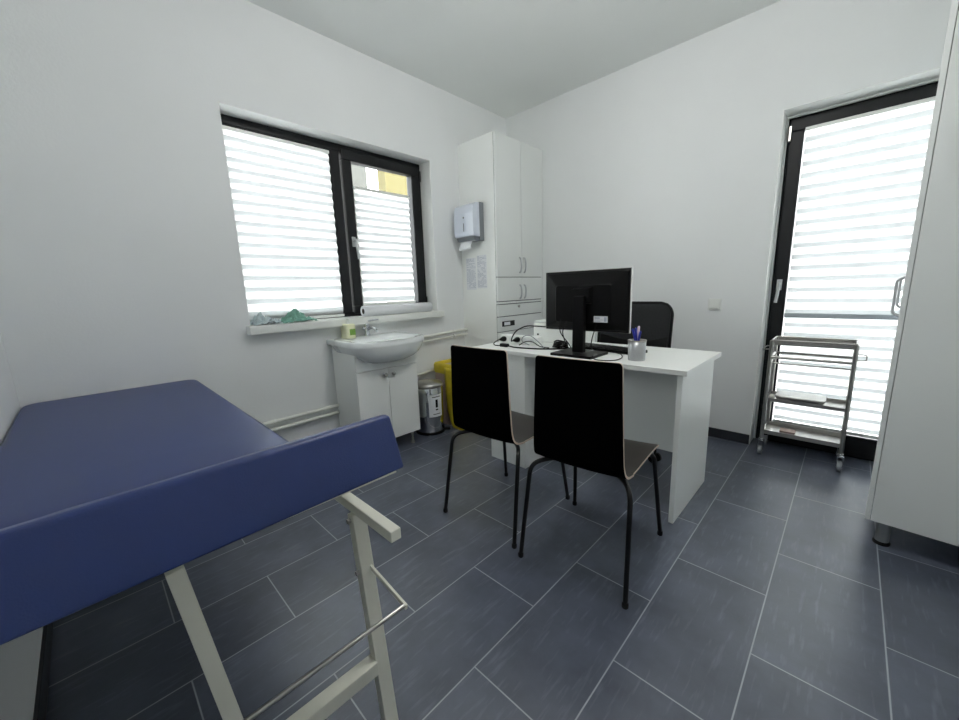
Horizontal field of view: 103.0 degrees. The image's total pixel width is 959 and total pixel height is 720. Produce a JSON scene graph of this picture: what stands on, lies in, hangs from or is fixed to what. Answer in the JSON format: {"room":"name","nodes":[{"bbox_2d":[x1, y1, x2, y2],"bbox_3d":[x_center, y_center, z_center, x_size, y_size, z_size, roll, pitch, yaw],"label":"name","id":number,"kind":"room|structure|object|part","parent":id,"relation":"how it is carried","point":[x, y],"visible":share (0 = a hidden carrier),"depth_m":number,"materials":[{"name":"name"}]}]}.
{"room":"examination room","nodes":[
{"label":"examination room","id":0,"kind":"room"},
{"bbox_2d":[0,333,42,719],"bbox_3d":[-0.815,-0.260,0.249,3.570,2.730,0.200,8,15,43],"label":"wall","id":1,"kind":"structure","parent":0,"point":[19,657],"depth_m":1.02,"materials":[{"name":"paint"}]},
{"bbox_2d":[33,622,53,719],"bbox_3d":[-0.697,1.033,0.563,3.560,0.068,0.010,8,15,43],"label":"baseboard","id":2,"kind":"structure","parent":1,"relation":"attached to","point":[40,706],"depth_m":1.13,"materials":[{"name":"tile"}]},
{"bbox_2d":[0,0,505,441],"bbox_3d":[-0.920,-0.748,2.886,0.300,2.730,3.920,8,15,43],"label":"wall","id":3,"kind":"structure","parent":0,"point":[120,264],"depth_m":1.93,"materials":[{"name":"paint"}]},
{"bbox_2d":[262,404,338,425],"bbox_3d":[-1.491,0.434,2.214,0.047,0.041,1.400,8,15,43],"label":"pipe","id":4,"kind":"object","parent":3,"relation":"attached to","point":[275,421],"visible":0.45,"depth_m":2.50,"materials":[{"name":"metal"}]},
{"bbox_2d":[271,410,339,431],"bbox_3d":[-1.490,0.485,2.223,0.047,0.042,1.400,8,15,43],"label":"pipe","id":5,"kind":"object","parent":3,"relation":"attached to","point":[275,429],"visible":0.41,"depth_m":2.53,"materials":[{"name":"metal"}]},
{"bbox_2d":[220,114,427,318],"bbox_3d":[-0.984,-0.921,2.771,0.129,1.207,1.449,8,15,43],"label":"window","id":6,"kind":"structure","parent":3,"relation":"in","point":[341,157],"depth_m":2.80,"materials":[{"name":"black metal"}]},
{"bbox_2d":[222,125,344,320],"bbox_3d":[-1.243,-0.831,2.494,0.020,1.133,0.644,8,15,43],"label":"blind","id":7,"kind":"object","parent":6,"relation":"attached to","point":[282,193],"visible":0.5,"depth_m":2.47,"materials":[{"name":"fabric"}]},
{"bbox_3d":[-1.261,-1.378,2.392,0.020,0.020,0.644,8,15,43],"label":"rail","id":8,"kind":"part","parent":7,"relation":"part of","materials":[{"name":"white plastic"}]},
{"bbox_3d":[-1.226,-0.284,2.596,0.020,0.020,0.644,8,15,43],"label":"rail","id":9,"kind":"part","parent":7,"relation":"part of","materials":[{"name":"white plastic"}]},
{"bbox_3d":[-0.908,-0.825,2.808,0.049,0.161,0.029,5,13,33],"label":"handle","id":10,"kind":"part","parent":6,"relation":"part of","materials":[{"name":"silver metal"}]},
{"bbox_3d":[-0.749,-0.973,3.038,0.072,1.157,0.671,8,15,43],"label":"sash","id":11,"kind":"part","parent":6,"relation":"part of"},
{"bbox_2d":[353,186,415,305],"bbox_3d":[-0.731,-0.872,3.003,0.020,0.860,0.485,8,15,43],"label":"blind","id":12,"kind":"object","parent":6,"relation":"attached to","point":[383,222],"visible":0.96,"depth_m":2.99,"materials":[{"name":"fabric"}]},
{"bbox_3d":[-0.744,-1.285,2.926,0.020,0.020,0.485,8,15,43],"label":"rail","id":13,"kind":"part","parent":12,"relation":"part of","materials":[{"name":"white plastic"}]},
{"bbox_3d":[-0.718,-0.460,3.080,0.020,0.020,0.485,8,15,43],"label":"rail","id":14,"kind":"part","parent":12,"relation":"part of","materials":[{"name":"white plastic"}]},
{"bbox_2d":[218,102,437,324],"bbox_3d":[-0.936,-0.892,2.730,0.141,1.261,1.457,8,15,43],"label":"trim","id":15,"kind":"structure","parent":3,"relation":"attached to","point":[424,164],"depth_m":2.87,"materials":[{"name":"paint"}]},
{"bbox_2d":[246,311,444,334],"bbox_3d":[-0.890,-0.294,2.814,0.207,0.052,1.495,8,15,43],"label":"windowsill","id":16,"kind":"structure","parent":3,"relation":"attached to","point":[269,328],"depth_m":2.57,"materials":[{"name":"white plastic"}]},
{"bbox_2d":[250,312,281,325],"bbox_3d":[-1.324,-0.260,2.346,0.158,0.078,0.165,8,15,43],"label":"plastic bag","id":17,"kind":"object","parent":16,"relation":"on","point":[259,319],"visible":0.95,"depth_m":2.31,"materials":[{"name":"white plastic"}]},
{"bbox_2d":[281,308,318,322],"bbox_3d":[-1.188,-0.294,2.476,0.158,0.088,0.221,8,15,43],"label":"cloth","id":18,"kind":"object","parent":16,"relation":"on","point":[294,315],"visible":0.97,"depth_m":2.44,"materials":[{"name":"green fabric"}]},
{"bbox_2d":[360,302,432,316],"bbox_3d":[-0.634,-0.402,2.999,0.077,0.077,0.620,8,15,43],"label":"paper roll","id":19,"kind":"object","parent":16,"relation":"on","point":[374,310],"visible":1,"depth_m":2.94,"materials":[{"name":"paper"}]},
{"bbox_2d":[417,368,433,375],"bbox_3d":[-0.394,0.082,3.313,0.047,0.076,0.807,8,15,43],"label":"pipe","id":20,"kind":"object","parent":3,"relation":"attached to","point":[430,370],"visible":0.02,"depth_m":3.22,"materials":[{"name":"metal"}]},
{"bbox_2d":[423,333,467,342],"bbox_3d":[-0.402,-0.172,3.266,0.047,0.047,0.806,8,15,43],"label":"pipe","id":21,"kind":"object","parent":3,"relation":"attached to","point":[453,335],"visible":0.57,"depth_m":3.35,"materials":[{"name":"metal"}]},
{"bbox_2d":[424,328,467,337],"bbox_3d":[-0.403,-0.212,3.258,0.047,0.054,0.806,8,15,43],"label":"pipe","id":22,"kind":"object","parent":3,"relation":"attached to","point":[462,329],"visible":0.53,"depth_m":3.34,"materials":[{"name":"metal"}]},
{"bbox_2d":[46,423,958,719],"bbox_3d":[0.482,0.840,1.852,4.070,0.100,3.920,8,15,43],"label":"floor","id":23,"kind":"structure","parent":0,"point":[770,595],"depth_m":1.36,"materials":[{"name":"tile"}]},
{"bbox_2d":[0,380,407,719],"bbox_3d":[-1.051,0.499,1.249,1.968,0.894,0.642,8,15,43],"label":"examination table","id":24,"kind":"object","parent":23,"relation":"on","point":[104,495],"visible":1,"depth_m":0.69,"materials":[{"name":"blue leather"}]},
{"bbox_3d":[-1.257,0.244,1.386,1.430,0.056,0.628,8,15,43],"label":"mattress","id":25,"kind":"part","parent":24,"relation":"part of","materials":[{"name":"blue leather"}]},
{"bbox_3d":[-0.463,0.690,0.722,0.153,0.673,0.036,-1,11,2],"label":"leg","id":26,"kind":"part","parent":24,"relation":"part of","materials":[{"name":"beige metal"}]},
{"bbox_3d":[-0.361,0.574,0.622,0.009,0.009,0.580,8,15,43],"label":"adjusting rod","id":27,"kind":"part","parent":24,"relation":"part of","materials":[{"name":"metal"}]},
{"bbox_3d":[-0.829,0.270,1.417,1.819,0.025,0.025,8,15,43],"label":"rail","id":28,"kind":"part","parent":24,"relation":"part of","materials":[{"name":"beige metal"}]},
{"bbox_3d":[-0.254,0.669,0.933,0.105,0.623,0.034,8,15,43],"label":"leg","id":29,"kind":"part","parent":24,"relation":"part of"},
{"bbox_2d":[332,347,420,442],"bbox_3d":[-0.723,0.259,2.761,0.342,0.785,0.480,8,15,43],"label":"vanity cabinet","id":30,"kind":"object","parent":23,"relation":"on","point":[364,390],"visible":0.71,"depth_m":2.63,"materials":[{"name":"white laminate"}]},
{"bbox_3d":[-0.710,0.324,2.591,0.018,0.514,0.234,8,15,43],"label":"door","id":31,"kind":"part","parent":30,"relation":"part of","materials":[{"name":"white laminate"}]},
{"bbox_2d":[326,331,423,362],"bbox_3d":[-0.685,-0.079,2.664,0.476,0.162,0.559,8,15,43],"label":"basin","id":32,"kind":"object","parent":30,"relation":"in","point":[386,347],"visible":0.99,"depth_m":2.51,"materials":[{"name":"ceramic"}]},
{"bbox_2d":[341,319,355,338],"bbox_3d":[-0.910,-0.218,2.638,0.106,0.135,0.070,8,15,43],"label":"soap bottle","id":33,"kind":"object","parent":32,"relation":"on","point":[348,331],"visible":0.95,"depth_m":2.61,"materials":[{"name":"white plastic"}]},
{"bbox_2d":[362,319,378,335],"bbox_3d":[-0.766,-0.234,2.737,0.159,0.121,0.088,5,12,32],"label":"faucet","id":34,"kind":"object","parent":32,"relation":"on","point":[366,328],"visible":1,"depth_m":2.74,"materials":[{"name":"silver metal"}]},
{"bbox_2d":[364,323,370,335],"bbox_3d":[-0.816,-0.221,2.763,0.050,0.090,0.050,8,15,43],"label":"tap","id":35,"kind":"object","parent":34,"relation":"on","point":[366,326],"depth_m":2.75,"materials":[{"name":"silver metal"}]},
{"bbox_3d":[-0.765,-0.221,2.712,0.131,0.041,0.021,8,15,43],"label":"spout","id":36,"kind":"part","parent":34,"relation":"part of","materials":[{"name":"silver metal"}]},
{"bbox_3d":[-0.685,-0.097,2.660,0.476,0.125,0.559,8,15,43],"label":"bowl","id":37,"kind":"part","parent":32,"relation":"part of","materials":[{"name":"ceramic"}]},
{"bbox_3d":[-0.544,0.288,2.760,0.018,0.514,0.240,8,15,43],"label":"door","id":38,"kind":"part","parent":30,"relation":"part of","materials":[{"name":"white laminate"}]},
{"bbox_3d":[-0.507,0.577,2.888,0.036,0.100,0.035,8,15,43],"label":"leg","id":39,"kind":"part","parent":30,"relation":"part of","materials":[{"name":"metal"}]},
{"bbox_2d":[416,379,449,435],"bbox_3d":[-0.403,0.368,3.096,0.251,0.428,0.255,8,15,43],"label":"pedal bin","id":40,"kind":"object","parent":23,"relation":"on","point":[430,391],"visible":0.9,"depth_m":3.00,"materials":[{"name":"silver metal"}]},
{"bbox_3d":[-0.412,0.183,3.054,0.237,0.048,0.237,8,15,43],"label":"lid","id":41,"kind":"part","parent":40,"relation":"part of","materials":[{"name":"metal"}]},
{"bbox_2d":[432,396,438,414],"bbox_3d":[-0.337,0.356,2.995,0.072,0.144,0.006,-10,13,-37],"label":"print","id":42,"kind":"object","parent":40,"relation":"attached to","point":[435,399],"depth_m":2.99,"materials":[{"name":"white paper"}]},
{"bbox_2d":[434,359,463,429],"bbox_3d":[-0.177,0.278,3.253,0.372,0.534,0.266,8,15,43],"label":"trash bin","id":43,"kind":"object","parent":23,"relation":"on","point":[442,369],"visible":0.22,"depth_m":3.18,"materials":[{"name":"plastic"}]},
{"bbox_2d":[457,131,542,346],"bbox_3d":[0.237,-0.714,3.557,0.452,2.345,0.656,8,15,43],"label":"tall cabinet","id":44,"kind":"object","parent":23,"relation":"on","point":[502,172],"visible":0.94,"depth_m":3.29,"materials":[{"name":"white laminate"}]},
{"bbox_2d":[454,202,483,250],"bbox_3d":[-0.091,-1.123,3.233,0.230,0.381,0.130,8,15,43],"label":"dispenser","id":45,"kind":"object","parent":44,"relation":"attached to","point":[468,218],"visible":1,"depth_m":3.17,"materials":[{"name":"grey plastic"}]},
{"bbox_2d":[466,258,476,289],"bbox_3d":[-0.072,-0.763,3.385,0.125,0.275,0.003,8,15,43],"label":"notice sheet","id":46,"kind":"object","parent":44,"relation":"attached to","point":[471,275],"visible":1,"depth_m":3.38,"materials":[{"name":"white paper"}]},
{"bbox_2d":[476,255,486,287],"bbox_3d":[0.021,-0.762,3.294,0.117,0.280,0.003,8,15,43],"label":"notice sheet","id":47,"kind":"object","parent":44,"relation":"attached to","point":[481,259],"visible":1,"depth_m":3.29,"materials":[{"name":"white paper"}]},
{"bbox_3d":[0.241,-1.270,3.201,0.018,1.117,0.326,8,15,43],"label":"door","id":48,"kind":"part","parent":44,"relation":"part of","materials":[{"name":"white plastic"}]},
{"bbox_3d":[0.255,-0.322,3.345,0.012,0.045,0.165,8,15,43],"label":"name plate","id":49,"kind":"part","parent":44,"relation":"part of","materials":[{"name":"black plastic"}]},
{"bbox_3d":[0.261,-0.618,3.323,0.018,0.198,0.326,8,15,43],"label":"door","id":50,"kind":"part","parent":44,"relation":"part of","materials":[{"name":"white plastic"}]},
{"bbox_3d":[0.396,0.049,3.567,0.018,0.672,0.652,8,15,43],"label":"drawer","id":51,"kind":"part","parent":44,"relation":"part of","materials":[{"name":"white plastic"}]},
{"bbox_3d":[0.384,-0.350,3.493,0.018,0.124,0.652,8,15,43],"label":"drawer","id":52,"kind":"part","parent":44,"relation":"part of","materials":[{"name":"white plastic"}]},
{"bbox_3d":[0.380,-0.467,3.471,0.018,0.098,0.652,8,15,43],"label":"drawer","id":53,"kind":"part","parent":44,"relation":"part of","materials":[{"name":"white plastic"}]},
{"bbox_3d":[0.468,-1.321,3.433,0.018,1.117,0.322,8,15,43],"label":"door","id":54,"kind":"part","parent":44,"relation":"part of","materials":[{"name":"white plastic"}]},
{"bbox_3d":[0.489,-0.669,3.554,0.018,0.198,0.322,8,15,43],"label":"door","id":55,"kind":"part","parent":44,"relation":"part of","materials":[{"name":"white plastic"}]},
{"bbox_2d":[443,345,569,548],"bbox_3d":[0.141,0.340,1.936,0.463,0.873,0.523,7,14,41],"label":"dining chair","id":56,"kind":"object","parent":23,"relation":"on","point":[481,404],"visible":0.85,"depth_m":1.73,"materials":[{"name":"black laminate"}]},
{"bbox_3d":[-0.065,0.560,1.964,0.257,0.423,0.058,-3,11,-4],"label":"leg","id":57,"kind":"part","parent":56,"relation":"part of","materials":[{"name":"black metal"}]},
{"bbox_3d":[0.022,0.155,1.772,0.384,0.441,0.102,7,14,41],"label":"backrest","id":58,"kind":"part","parent":56,"relation":"part of","materials":[{"name":"black laminate"}]},
{"bbox_3d":[0.159,0.506,2.198,0.051,0.429,0.215,-4,11,-10],"label":"leg","id":59,"kind":"part","parent":56,"relation":"part of","materials":[{"name":"black metal"}]},
{"bbox_3d":[0.162,0.590,1.766,0.058,0.423,0.257,-2,11,-2],"label":"leg","id":60,"kind":"part","parent":56,"relation":"part of","materials":[{"name":"black metal"}]},
{"bbox_3d":[0.177,0.330,1.976,0.390,0.037,0.349,7,14,41],"label":"seat","id":61,"kind":"part","parent":56,"relation":"part of","materials":[{"name":"black laminate"}]},
{"bbox_3d":[0.371,0.534,2.011,0.215,0.429,0.051,-1,11,3],"label":"leg","id":62,"kind":"part","parent":56,"relation":"part of","materials":[{"name":"black metal"}]},
{"bbox_2d":[518,355,662,609],"bbox_3d":[0.491,0.391,1.605,0.463,0.873,0.523,7,14,39],"label":"dining chair","id":63,"kind":"object","parent":23,"relation":"on","point":[579,404],"visible":1,"depth_m":1.40,"materials":[{"name":"black laminate"}]},
{"bbox_3d":[0.286,0.612,1.624,0.257,0.423,0.058,-3,11,-6],"label":"leg","id":64,"kind":"part","parent":63,"relation":"part of","materials":[{"name":"black metal"}]},
{"bbox_3d":[0.499,0.557,1.866,0.051,0.429,0.215,-4,11,-12],"label":"leg","id":65,"kind":"part","parent":63,"relation":"part of","materials":[{"name":"black metal"}]},
{"bbox_3d":[0.378,0.206,1.436,0.384,0.441,0.102,7,14,39],"label":"backrest","id":66,"kind":"part","parent":63,"relation":"part of","materials":[{"name":"black laminate"}]},
{"bbox_3d":[0.520,0.640,1.435,0.058,0.423,0.257,-3,11,-4],"label":"leg","id":67,"kind":"part","parent":63,"relation":"part of","materials":[{"name":"black metal"}]},
{"bbox_3d":[0.526,0.381,1.645,0.390,0.037,0.349,7,14,39],"label":"seat","id":68,"kind":"part","parent":63,"relation":"part of","materials":[{"name":"black laminate"}]},
{"bbox_3d":[0.720,0.584,1.689,0.215,0.429,0.051,-2,11,1],"label":"leg","id":69,"kind":"part","parent":63,"relation":"part of","materials":[{"name":"black metal"}]},
{"bbox_2d":[474,334,721,523],"bbox_3d":[0.650,0.272,2.387,1.320,0.810,0.610,8,15,43],"label":"desk","id":70,"kind":"object","parent":23,"relation":"on","point":[667,395],"depth_m":1.97,"materials":[{"name":"white laminate"}]},
{"bbox_2d":[498,336,506,341],"bbox_3d":[0.152,-0.144,2.646,0.038,0.038,0.074,8,15,43],"label":"plug","id":71,"kind":"object","parent":70,"relation":"on","point":[503,338],"visible":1,"depth_m":2.65,"materials":[{"name":"black plastic"}]},
{"bbox_2d":[500,343,508,346],"bbox_3d":[0.165,-0.098,2.514,0.060,0.022,0.030,8,15,43],"label":"power adapter","id":72,"kind":"object","parent":70,"relation":"on","point":[501,344],"visible":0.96,"depth_m":2.50,"materials":[{"name":"black plastic"}]},
{"bbox_2d":[512,337,519,342],"bbox_3d":[0.238,-0.133,2.563,0.038,0.038,0.074,8,15,43],"label":"plug","id":73,"kind":"object","parent":70,"relation":"on","point":[516,339],"visible":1,"depth_m":2.56,"materials":[{"name":"black plastic"}]},
{"bbox_3d":[0.283,-0.139,2.610,0.320,0.060,0.058,8,15,43],"label":"power strip","id":74,"kind":"part","parent":70,"relation":"part of","materials":[{"name":"white plastic"}]},
{"bbox_2d":[511,325,545,341],"bbox_3d":[0.302,-0.166,2.431,0.274,0.116,0.024,8,15,43],"label":"cable","id":75,"kind":"object","parent":70,"relation":"on","point":[526,325],"visible":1,"depth_m":2.42,"materials":[{"name":"black plastic"}]},
{"bbox_2d":[522,335,543,347],"bbox_3d":[0.337,-0.121,2.435,0.059,0.081,0.185,-7,12,-27],"label":"cable","id":76,"kind":"object","parent":70,"relation":"on","point":[525,335],"visible":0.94,"depth_m":2.42,"materials":[{"name":"grey plastic"}]},
{"bbox_2d":[519,341,548,347],"bbox_3d":[0.356,-0.102,2.467,0.232,0.035,0.027,7,14,41],"label":"cable","id":77,"kind":"object","parent":70,"relation":"on","point":[525,341],"visible":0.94,"depth_m":2.47,"materials":[{"name":"black plastic"}]},
{"bbox_2d":[508,345,571,349],"bbox_3d":[0.372,-0.077,2.386,0.429,0.014,0.071,2,11,22],"label":"cable","id":78,"kind":"object","parent":70,"relation":"on","point":[508,345],"visible":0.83,"depth_m":2.35,"materials":[{"name":"black plastic"}]},
{"bbox_2d":[552,340,568,347],"bbox_3d":[0.509,-0.098,2.395,0.117,0.050,0.068,8,15,43],"label":"cable bundle","id":79,"kind":"object","parent":70,"relation":"on","point":[557,343],"visible":0.92,"depth_m":2.37,"materials":[{"name":"black plastic"}]},
{"bbox_2d":[534,319,594,344],"bbox_3d":[0.581,-0.199,2.636,0.380,0.150,0.189,8,15,43],"label":"printer","id":80,"kind":"object","parent":70,"relation":"on","point":[548,335],"visible":0.35,"depth_m":2.60,"materials":[{"name":"white plastic"}]},
{"bbox_3d":[0.580,-0.265,2.626,0.370,0.018,0.175,8,15,43],"label":"lid","id":81,"kind":"part","parent":80,"relation":"part of","materials":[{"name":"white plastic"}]},
{"bbox_2d":[546,267,632,359],"bbox_3d":[0.556,-0.262,2.119,0.521,0.464,0.236,8,15,43],"label":"computer monitor","id":82,"kind":"object","parent":70,"relation":"on","point":[599,300],"visible":1,"depth_m":2.09,"materials":[{"name":"black plastic"}]},
{"bbox_2d":[592,352,622,360],"bbox_3d":[0.707,-0.024,2.031,0.122,0.018,0.256,8,15,43],"label":"cable","id":83,"kind":"object","parent":70,"relation":"on","point":[616,352],"visible":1,"depth_m":1.95,"materials":[{"name":"black plastic"}]},
{"bbox_2d":[585,342,647,354],"bbox_3d":[0.763,-0.070,2.264,0.132,0.021,0.430,-10,13,-36],"label":"keyboard","id":84,"kind":"object","parent":70,"relation":"on","point":[598,347],"visible":0.73,"depth_m":2.23,"materials":[{"name":"black plastic"}]},
{"bbox_2d":[628,339,646,360],"bbox_3d":[0.799,-0.052,1.935,0.090,0.103,0.090,8,15,43],"label":"pen cup","id":85,"kind":"object","parent":70,"relation":"on","point":[636,349],"visible":0.93,"depth_m":1.90,"materials":[{"name":"silver metal"}]},
{"bbox_3d":[0.690,0.210,2.140,0.853,0.431,0.018,8,15,43],"label":"modesty panel","id":86,"kind":"part","parent":70,"relation":"part of","materials":[{"name":"white plastic"}]},
{"bbox_3d":[1.090,0.383,1.949,0.022,0.726,0.540,8,15,43],"label":"panel","id":87,"kind":"part","parent":70,"relation":"part of","materials":[{"name":"white laminate"}]},
{"bbox_2d":[597,301,673,462],"bbox_3d":[0.951,0.121,2.607,0.653,1.008,0.622,8,15,43],"label":"office chair","id":88,"kind":"object","parent":23,"relation":"on","point":[655,319],"visible":0.28,"depth_m":2.64,"materials":[{"name":"fabric"}]},
{"bbox_3d":[1.106,-0.156,2.728,0.504,0.498,0.103,8,15,43],"label":"backrest","id":89,"kind":"part","parent":88,"relation":"part of","materials":[{"name":"fabric"}]},
{"bbox_3d":[1.106,-0.156,2.728,0.524,0.519,0.109,8,15,43],"label":"frame","id":90,"kind":"part","parent":88,"relation":"part of","materials":[{"name":"black plastic"}]},
{"bbox_2d":[757,336,867,471],"bbox_3d":[2.052,0.250,2.397,0.479,0.761,0.276,8,15,43],"label":"trolley","id":91,"kind":"object","parent":23,"relation":"on","point":[817,436],"visible":0.99,"depth_m":2.37,"materials":[{"name":"metal"}]},
{"bbox_3d":[1.848,0.197,2.453,0.021,0.650,0.021,8,15,43],"label":"post","id":92,"kind":"part","parent":91,"relation":"part of","materials":[{"name":"metal"}]},
{"bbox_3d":[1.995,0.164,2.602,0.021,0.650,0.021,8,15,43],"label":"post","id":93,"kind":"part","parent":91,"relation":"part of","materials":[{"name":"metal"}]},
{"bbox_2d":[779,428,795,434],"bbox_3d":[2.017,0.466,2.497,0.080,0.012,0.070,8,15,43],"label":"paper wrapper","id":94,"kind":"object","parent":91,"relation":"on","point":[783,430],"visible":0.95,"depth_m":2.49,"materials":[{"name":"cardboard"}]},
{"bbox_2d":[775,390,826,404],"bbox_3d":[2.031,0.244,2.415,0.245,0.038,0.172,8,15,43],"label":"tray","id":95,"kind":"object","parent":91,"relation":"on","point":[783,395],"visible":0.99,"depth_m":2.38,"materials":[{"name":"metal"}]},
{"bbox_2d":[764,421,840,447],"bbox_3d":[2.067,0.471,2.447,0.386,0.026,0.216,8,15,43],"label":"shelf","id":96,"kind":"object","parent":91,"relation":"attached to","point":[817,436],"depth_m":2.44,"materials":[{"name":"metal"}]},
{"bbox_2d":[767,391,845,411],"bbox_3d":[2.061,0.257,2.407,0.386,0.022,0.216,8,15,43],"label":"shelf","id":97,"kind":"object","parent":91,"relation":"attached to","point":[831,404],"depth_m":2.35,"materials":[{"name":"metal"}]},
{"bbox_3d":[2.053,0.020,2.363,0.392,0.010,0.222,8,15,43],"label":"guard rail","id":98,"kind":"part","parent":91,"relation":"part of","materials":[{"name":"metal"}]},
{"bbox_3d":[2.052,-0.016,2.356,0.399,0.016,0.229,8,15,43],"label":"guard rail","id":99,"kind":"part","parent":91,"relation":"part of","materials":[{"name":"metal"}]},
{"bbox_2d":[774,337,854,349],"bbox_3d":[2.049,-0.105,2.339,0.386,0.026,0.216,8,15,43],"label":"shelf","id":100,"kind":"object","parent":91,"relation":"attached to","point":[849,344],"depth_m":2.31,"materials":[{"name":"metal"}]},
{"bbox_3d":[2.049,-0.121,2.336,0.392,0.010,0.222,8,15,43],"label":"guard rail","id":101,"kind":"part","parent":91,"relation":"part of","materials":[{"name":"metal"}]},
{"bbox_3d":[2.270,0.204,2.340,0.021,0.650,0.021,8,15,43],"label":"post","id":102,"kind":"part","parent":91,"relation":"part of","materials":[{"name":"metal"}]},
{"bbox_3d":[2.123,0.237,2.191,0.021,0.650,0.021,8,15,43],"label":"post","id":103,"kind":"part","parent":91,"relation":"part of","materials":[{"name":"metal"}]},
{"bbox_3d":[2.139,-0.013,2.135,0.049,0.047,0.007,8,15,43],"label":"handle","id":104,"kind":"part","parent":91,"relation":"part of","materials":[{"name":"metal"}]},
{"bbox_2d":[864,0,958,546],"bbox_3d":[2.037,-0.426,1.419,0.600,2.450,0.625,-11,14,-41],"label":"wardrobe","id":105,"kind":"object","parent":23,"relation":"on","point":[915,476],"visible":1,"depth_m":1.44,"materials":[{"name":"white laminate"}]},
{"bbox_3d":[1.730,0.730,1.633,0.044,0.096,0.044,-11,14,-41],"label":"leg","id":106,"kind":"part","parent":105,"relation":"part of","materials":[{"name":"grey plastic"}]},
{"bbox_3d":[1.643,-0.250,1.496,0.010,0.159,0.027,-11,14,-41],"label":"handle","id":107,"kind":"part","parent":105,"relation":"part of","materials":[{"name":"silver metal"}]},
{"bbox_3d":[2.046,-0.328,1.847,0.010,0.158,0.027,-11,14,-41],"label":"handle","id":108,"kind":"part","parent":105,"relation":"part of","materials":[{"name":"silver metal"}]},
{"bbox_2d":[246,0,780,117],"bbox_3d":[0.393,-1.950,1.332,4.070,0.120,3.920,8,15,43],"label":"ceiling","id":109,"kind":"structure","parent":0,"point":[505,58],"depth_m":2.44,"materials":[{"name":"paint"}]},
{"bbox_2d":[506,0,951,434],"bbox_3d":[1.779,-0.807,2.744,3.770,2.730,0.360,8,15,43],"label":"wall","id":110,"kind":"structure","parent":0,"point":[663,165],"depth_m":2.65,"materials":[{"name":"paint"}]},
{"bbox_2d":[708,299,721,309],"bbox_3d":[1.658,-0.392,2.688,0.080,0.078,0.014,8,15,43],"label":"light switch","id":111,"kind":"object","parent":110,"relation":"attached to","point":[713,304],"visible":1,"depth_m":2.68,"materials":[{"name":"white plastic"}]},
{"bbox_2d":[708,427,749,443],"bbox_3d":[1.624,0.519,2.923,3.560,0.068,0.010,8,15,43],"label":"baseboard","id":112,"kind":"structure","parent":110,"relation":"attached to","point":[714,432],"depth_m":2.75,"materials":[{"name":"tile"}]},
{"bbox_2d":[749,67,940,443],"bbox_3d":[2.272,-0.423,2.229,0.952,2.133,0.201,8,15,43],"label":"door frame","id":113,"kind":"structure","parent":110,"relation":"attached to","point":[932,75],"depth_m":2.35,"materials":[{"name":"paint"}]},
{"bbox_2d":[756,81,937,460],"bbox_3d":[2.311,-0.423,2.270,0.922,2.116,0.138,8,15,43],"label":"door","id":114,"kind":"structure","parent":110,"relation":"in","point":[864,448],"depth_m":2.42,"materials":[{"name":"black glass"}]},
{"bbox_3d":[1.978,-0.457,2.527,0.031,0.151,0.048,8,15,43],"label":"handle","id":115,"kind":"part","parent":114,"relation":"part of","materials":[{"name":"silver metal"}]},
{"bbox_2d":[772,318,897,439],"bbox_3d":[2.319,0.102,2.359,0.746,0.750,0.016,8,15,43],"label":"blind","id":116,"kind":"object","parent":114,"relation":"attached to","point":[876,338],"visible":0.41,"depth_m":2.40,"materials":[{"name":"fabric"}]},
{"bbox_3d":[2.330,0.461,2.426,0.746,0.020,0.016,8,15,43],"label":"rail","id":117,"kind":"part","parent":116,"relation":"part of","materials":[{"name":"white plastic"}]},
{"bbox_2d":[784,96,935,319],"bbox_3d":[2.278,-0.811,2.176,0.746,1.156,0.019,8,15,43],"label":"blind","id":118,"kind":"object","parent":114,"relation":"attached to","point":[860,182],"visible":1,"depth_m":2.23,"materials":[{"name":"fabric"}]},
{"bbox_3d":[2.295,-0.258,2.279,0.746,0.030,0.019,8,15,43],"label":"rail","id":119,"kind":"part","parent":118,"relation":"part of","materials":[{"name":"grey metal"}]},
{"bbox_3d":[2.260,-1.370,2.072,0.746,0.020,0.019,8,15,43],"label":"rail","id":120,"kind":"part","parent":118,"relation":"part of","materials":[{"name":"white plastic"}]},
{"label":"outside","id":121,"kind":"structure","parent":0,"visible":0},
{"bbox_2d":[351,165,413,302],"bbox_3d":[-1.458,-1.566,5.813,0.200,3.300,1.250,8,15,43],"label":"wall","id":122,"kind":"structure","parent":121,"point":[387,182],"depth_m":5.63,"materials":[{"name":"paint"}]}
]}

